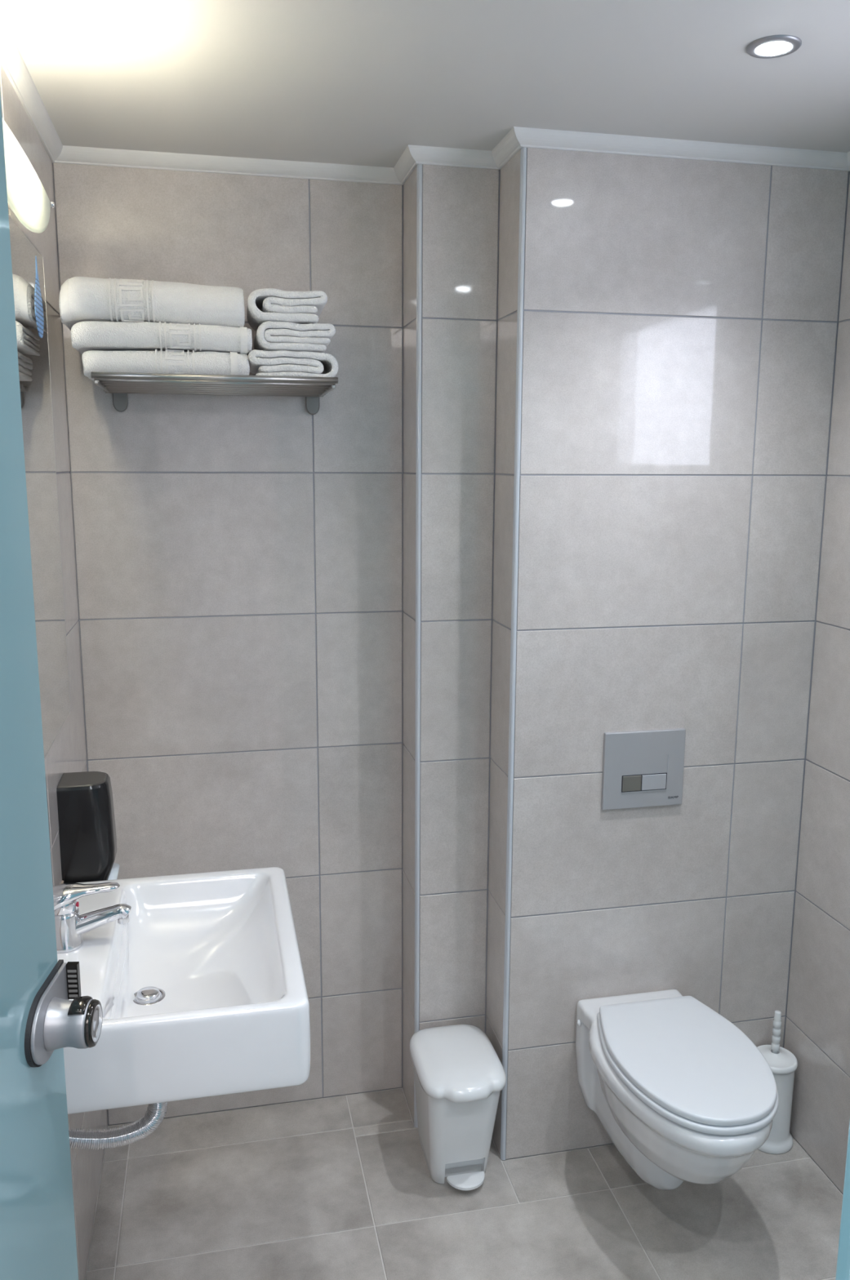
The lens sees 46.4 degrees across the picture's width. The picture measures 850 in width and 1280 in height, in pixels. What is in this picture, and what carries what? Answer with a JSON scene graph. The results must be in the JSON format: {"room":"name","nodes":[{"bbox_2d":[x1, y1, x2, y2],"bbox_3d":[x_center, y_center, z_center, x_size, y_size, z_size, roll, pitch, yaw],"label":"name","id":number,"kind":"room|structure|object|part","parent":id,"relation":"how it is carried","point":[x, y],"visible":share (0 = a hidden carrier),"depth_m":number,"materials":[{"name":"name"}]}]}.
{"room":"bathroom","nodes":[
{"label":"bathroom","id":0,"kind":"room"},
{"bbox_2d":[0,62,107,1279],"bbox_3d":[-0.629,0.268,1.315,0.101,2.292,2.000,-2,10,-12],"label":"wall","id":1,"kind":"structure","parent":0,"point":[67,753],"depth_m":2.04,"materials":[{"name":"tile"}]},
{"bbox_2d":[2,118,55,233],"bbox_3d":[-0.605,-0.671,1.435,0.058,0.120,0.559,-2,10,-12],"label":"wall lamp","id":2,"kind":"object","parent":1,"relation":"attached to","point":[28,198],"visible":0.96,"depth_m":1.44,"materials":[{"name":"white glass"}]},
{"bbox_2d":[0,90,78,1279],"bbox_3d":[-0.371,0.493,0.720,0.022,2.038,0.645,0,10,-2],"label":"door","id":3,"kind":"structure","parent":1,"relation":"in","point":[37,1235],"depth_m":0.92,"materials":[{"name":"teal glass"}]},
{"bbox_2d":[24,959,102,1066],"bbox_3d":[-0.348,0.373,0.977,0.054,0.071,0.106,0,10,-2],"label":"lock","id":4,"kind":"object","parent":3,"relation":"attached to","point":[55,1021],"visible":1,"depth_m":0.96,"materials":[{"name":"silver metal"}]},
{"bbox_3d":[-0.369,0.373,0.976,0.004,0.067,0.101,0,10,-2],"label":"plate","id":5,"kind":"part","parent":4,"relation":"part of","materials":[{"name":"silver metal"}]},
{"bbox_3d":[-0.348,0.377,0.975,0.038,0.050,0.050,0,10,-2],"label":"knob","id":6,"kind":"part","parent":4,"relation":"part of","materials":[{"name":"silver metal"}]},
{"bbox_2d":[8,213,70,759],"bbox_3d":[-0.633,-0.210,1.513,0.006,0.891,0.938,-2,10,-12],"label":"wall mirror","id":7,"kind":"object","parent":1,"relation":"attached to","point":[33,362],"visible":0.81,"depth_m":1.77,"materials":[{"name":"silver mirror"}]},
{"bbox_2d":[35,256,44,337],"bbox_3d":[-0.708,-0.629,1.817,0.001,0.144,0.090,-2,10,-12],"label":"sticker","id":8,"kind":"object","parent":7,"relation":"attached to","point":[38,302],"visible":1,"depth_m":1.81,"materials":[{"name":"blue plastic"}]},
{"bbox_2d":[56,771,119,883],"bbox_3d":[-0.658,0.386,1.948,0.100,0.238,0.098,-2,10,-12],"label":"soap dispenser","id":9,"kind":"object","parent":1,"relation":"attached to","point":[85,801],"visible":0.77,"depth_m":1.90,"materials":[{"name":"black plastic"}]},
{"bbox_2d":[57,866,310,1114],"bbox_3d":[-0.433,0.569,1.698,0.425,0.139,0.538,-2,10,-12],"label":"basin","id":10,"kind":"object","parent":1,"relation":"attached to","point":[202,992],"visible":0.77,"depth_m":1.62,"materials":[{"name":"white ceramic"}]},
{"bbox_2d":[53,882,131,953],"bbox_3d":[-0.562,0.455,1.650,0.142,0.105,0.059,-2,10,-12],"label":"mixer tap","id":11,"kind":"object","parent":10,"relation":"on","point":[70,926],"visible":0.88,"depth_m":1.63,"materials":[{"name":"silver metal"}]},
{"bbox_3d":[-0.570,0.431,1.643,0.125,0.054,0.056,-2,10,-12],"label":"lever","id":12,"kind":"part","parent":11,"relation":"part of","materials":[{"name":"silver metal"}]},
{"bbox_3d":[-0.543,0.469,1.656,0.103,0.051,0.033,-2,10,-12],"label":"spout","id":13,"kind":"part","parent":11,"relation":"part of","materials":[{"name":"silver metal"}]},
{"bbox_2d":[68,1102,167,1150],"bbox_3d":[-0.541,0.756,1.693,0.196,0.246,0.042,-2,10,-12],"label":"hose","id":14,"kind":"object","parent":10,"relation":"attached to","point":[139,1130],"visible":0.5,"depth_m":1.70,"materials":[{"name":"silver metal"}]},
{"bbox_2d":[52,162,403,1125],"bbox_3d":[-0.458,0.073,2.409,0.903,2.292,0.100,-2,10,-12],"label":"wall","id":15,"kind":"structure","parent":0,"point":[239,559],"depth_m":2.33,"materials":[{"name":"tile"}]},
{"bbox_2d":[90,371,337,414],"bbox_3d":[-0.441,-0.520,2.104,0.479,0.063,0.288,-2,10,-12],"label":"towel shelf","id":16,"kind":"object","parent":15,"relation":"attached to","point":[117,384],"visible":1,"depth_m":2.03,"materials":[{"name":"metal"}]},
{"bbox_3d":[-0.667,-0.525,2.057,0.008,0.008,0.278,-2,10,-12],"label":"rail","id":17,"kind":"part","parent":16,"relation":"part of","materials":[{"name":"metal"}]},
{"bbox_2d":[81,349,249,381],"bbox_3d":[-0.531,-0.566,2.059,0.322,0.059,0.232,-2,10,-12],"label":"towel","id":18,"kind":"object","parent":16,"relation":"on","point":[169,361],"visible":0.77,"depth_m":1.95,"materials":[{"name":"fabric"}]},
{"bbox_2d":[71,320,252,355],"bbox_3d":[-0.536,-0.617,2.047,0.347,0.060,0.236,-2,10,-12],"label":"towel","id":19,"kind":"object","parent":18,"relation":"on","point":[86,335],"visible":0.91,"depth_m":1.94,"materials":[{"name":"fabric"}]},
{"bbox_2d":[58,276,244,330],"bbox_3d":[-0.552,-0.679,2.033,0.352,0.089,0.241,-2,10,-12],"label":"towel","id":20,"kind":"object","parent":19,"relation":"on","point":[81,299],"visible":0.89,"depth_m":1.93,"materials":[{"name":"fabric"}]},
{"bbox_3d":[-0.411,-0.521,1.967,0.479,0.012,0.012,-2,10,-12],"label":"rail","id":21,"kind":"part","parent":16,"relation":"part of","materials":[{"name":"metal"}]},
{"bbox_2d":[248,349,337,377],"bbox_3d":[-0.286,-0.576,2.108,0.184,0.060,0.229,-2,10,-12],"label":"towel","id":22,"kind":"object","parent":16,"relation":"on","point":[261,362],"visible":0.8,"depth_m":2.00,"materials":[{"name":"fabric"}]},
{"bbox_2d":[253,320,335,352],"bbox_3d":[-0.279,-0.631,2.098,0.161,0.056,0.229,-2,10,-12],"label":"towel","id":23,"kind":"object","parent":22,"relation":"on","point":[271,335],"visible":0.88,"depth_m":1.99,"materials":[{"name":"fabric"}]},
{"bbox_2d":[246,288,327,331],"bbox_3d":[-0.292,-0.689,2.082,0.167,0.065,0.233,-2,10,-12],"label":"towel","id":24,"kind":"object","parent":23,"relation":"on","point":[264,304],"visible":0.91,"depth_m":1.98,"materials":[{"name":"fabric"}]},
{"bbox_3d":[-0.215,-0.540,2.153,0.008,0.008,0.278,-2,10,-12],"label":"rail","id":25,"kind":"part","parent":16,"relation":"part of","materials":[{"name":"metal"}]},
{"bbox_2d":[0,0,849,167],"bbox_3d":[0.048,-0.760,0.291,2.665,0.100,4.100,-2,10,-12],"label":"ceiling","id":26,"kind":"structure","parent":0,"point":[359,82],"depth_m":1.66,"materials":[{"name":"paint"}]},
{"bbox_2d":[746,34,801,58],"bbox_3d":[0.548,-0.931,1.558,0.083,0.010,0.083,-2,10,-12],"label":"recessed light","id":27,"kind":"object","parent":26,"relation":"in","point":[773,46],"visible":1,"depth_m":1.55,"materials":[{"name":"silver metal"}]},
{"bbox_2d":[402,164,500,1122],"bbox_3d":[0.064,0.070,2.436,0.230,2.292,0.267,-2,10,-12],"label":"wall","id":28,"kind":"structure","parent":0,"point":[460,206],"depth_m":2.28,"materials":[{"name":"tile"}]},
{"bbox_2d":[413,164,422,1128],"bbox_3d":[-0.016,0.109,2.292,0.011,2.266,0.011,-2,10,-12],"label":"trim","id":29,"kind":"structure","parent":28,"relation":"attached to","point":[419,166],"depth_m":2.25,"materials":[{"name":"plastic"}]},
{"bbox_2d":[0,9,849,185],"bbox_3d":[0.238,-0.875,1.299,1.665,0.028,2.000,-2,10,-12],"label":"trim","id":30,"kind":"structure","parent":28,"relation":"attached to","point":[11,60],"depth_m":2.07,"materials":[{"name":"paint"}]},
{"bbox_2d":[84,1087,842,1279],"bbox_3d":[0.037,1.584,0.711,2.665,0.080,4.100,-2,10,-12],"label":"floor","id":31,"kind":"structure","parent":0,"point":[342,1187],"depth_m":2.21,"materials":[{"name":"tile"}]},
{"bbox_2d":[408,1023,506,1191],"bbox_3d":[0.073,1.102,2.325,0.198,0.300,0.273,-2,10,-12],"label":"pedal bin","id":32,"kind":"object","parent":31,"relation":"on","point":[460,1077],"visible":1,"depth_m":2.26,"materials":[{"name":"white plastic"}]},
{"bbox_3d":[0.074,0.973,2.302,0.198,0.038,0.273,-2,10,-12],"label":"bin lid","id":33,"kind":"part","parent":32,"relation":"part of","materials":[{"name":"plastic"}]},
{"bbox_2d":[756,1010,797,1154],"bbox_3d":[0.851,1.066,2.421,0.113,0.344,0.113,-2,10,-12],"label":"toilet brush","id":34,"kind":"object","parent":31,"relation":"on","point":[783,1064],"visible":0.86,"depth_m":2.39,"materials":[{"name":"white plastic"}]},
{"bbox_3d":[0.852,0.952,2.401,0.020,0.112,0.020,-2,10,-12],"label":"brush handle","id":35,"kind":"part","parent":34,"relation":"part of","materials":[{"name":"white plastic"}]},
{"bbox_3d":[0.851,1.014,2.412,0.107,0.030,0.107,-2,10,-12],"label":"holder lid","id":36,"kind":"part","parent":34,"relation":"part of","materials":[{"name":"white plastic"}]},
{"bbox_2d":[835,1120,849,1279],"bbox_3d":[0.724,0.404,0.592,1.093,2.292,0.010,-2,10,-12],"label":"glass panel","id":37,"kind":"object","parent":31,"relation":"on","point":[842,1268],"visible":1,"depth_m":0.45,"materials":[{"name":"glass"}]},
{"bbox_2d":[485,146,849,1159],"bbox_3d":[0.551,0.068,2.460,0.833,2.292,0.424,-2,10,-12],"label":"wall","id":38,"kind":"structure","parent":0,"point":[680,320],"depth_m":2.20,"materials":[{"name":"tile"}]},
{"bbox_2d":[500,146,526,1159],"bbox_3d":[0.192,0.131,2.178,0.011,2.266,0.011,-2,10,-12],"label":"trim","id":39,"kind":"structure","parent":38,"relation":"attached to","point":[522,154],"depth_m":2.14,"materials":[{"name":"plastic"}]},
{"bbox_2d":[600,728,685,809],"bbox_3d":[0.500,0.295,2.263,0.196,0.181,0.014,-2,10,-12],"label":"flush plate","id":40,"kind":"object","parent":38,"relation":"attached to","point":[644,768],"visible":1,"depth_m":2.26,"materials":[{"name":"silver plastic"}]},
{"bbox_2d":[575,989,778,1190],"bbox_3d":[0.538,1.043,2.140,0.329,0.376,0.525,-2,10,-12],"label":"toilet","id":41,"kind":"object","parent":38,"relation":"attached to","point":[682,1093],"visible":1,"depth_m":2.03,"materials":[{"name":"white ceramic"}]},
{"bbox_3d":[0.552,0.888,2.078,0.318,0.016,0.436,-2,10,-12],"label":"seat","id":42,"kind":"part","parent":41,"relation":"part of","materials":[{"name":"plastic"}]},
{"bbox_3d":[0.552,0.872,2.075,0.310,0.017,0.428,-2,10,-12],"label":"lid","id":43,"kind":"part","parent":41,"relation":"part of","materials":[{"name":"plastic"}]},
{"bbox_2d":[783,175,849,1193],"bbox_3d":[1.130,0.238,1.526,0.100,2.292,1.676,-2,10,-12],"label":"wall","id":44,"kind":"structure","parent":0,"point":[817,1033],"depth_m":2.27,"materials":[{"name":"tile"}]}
]}

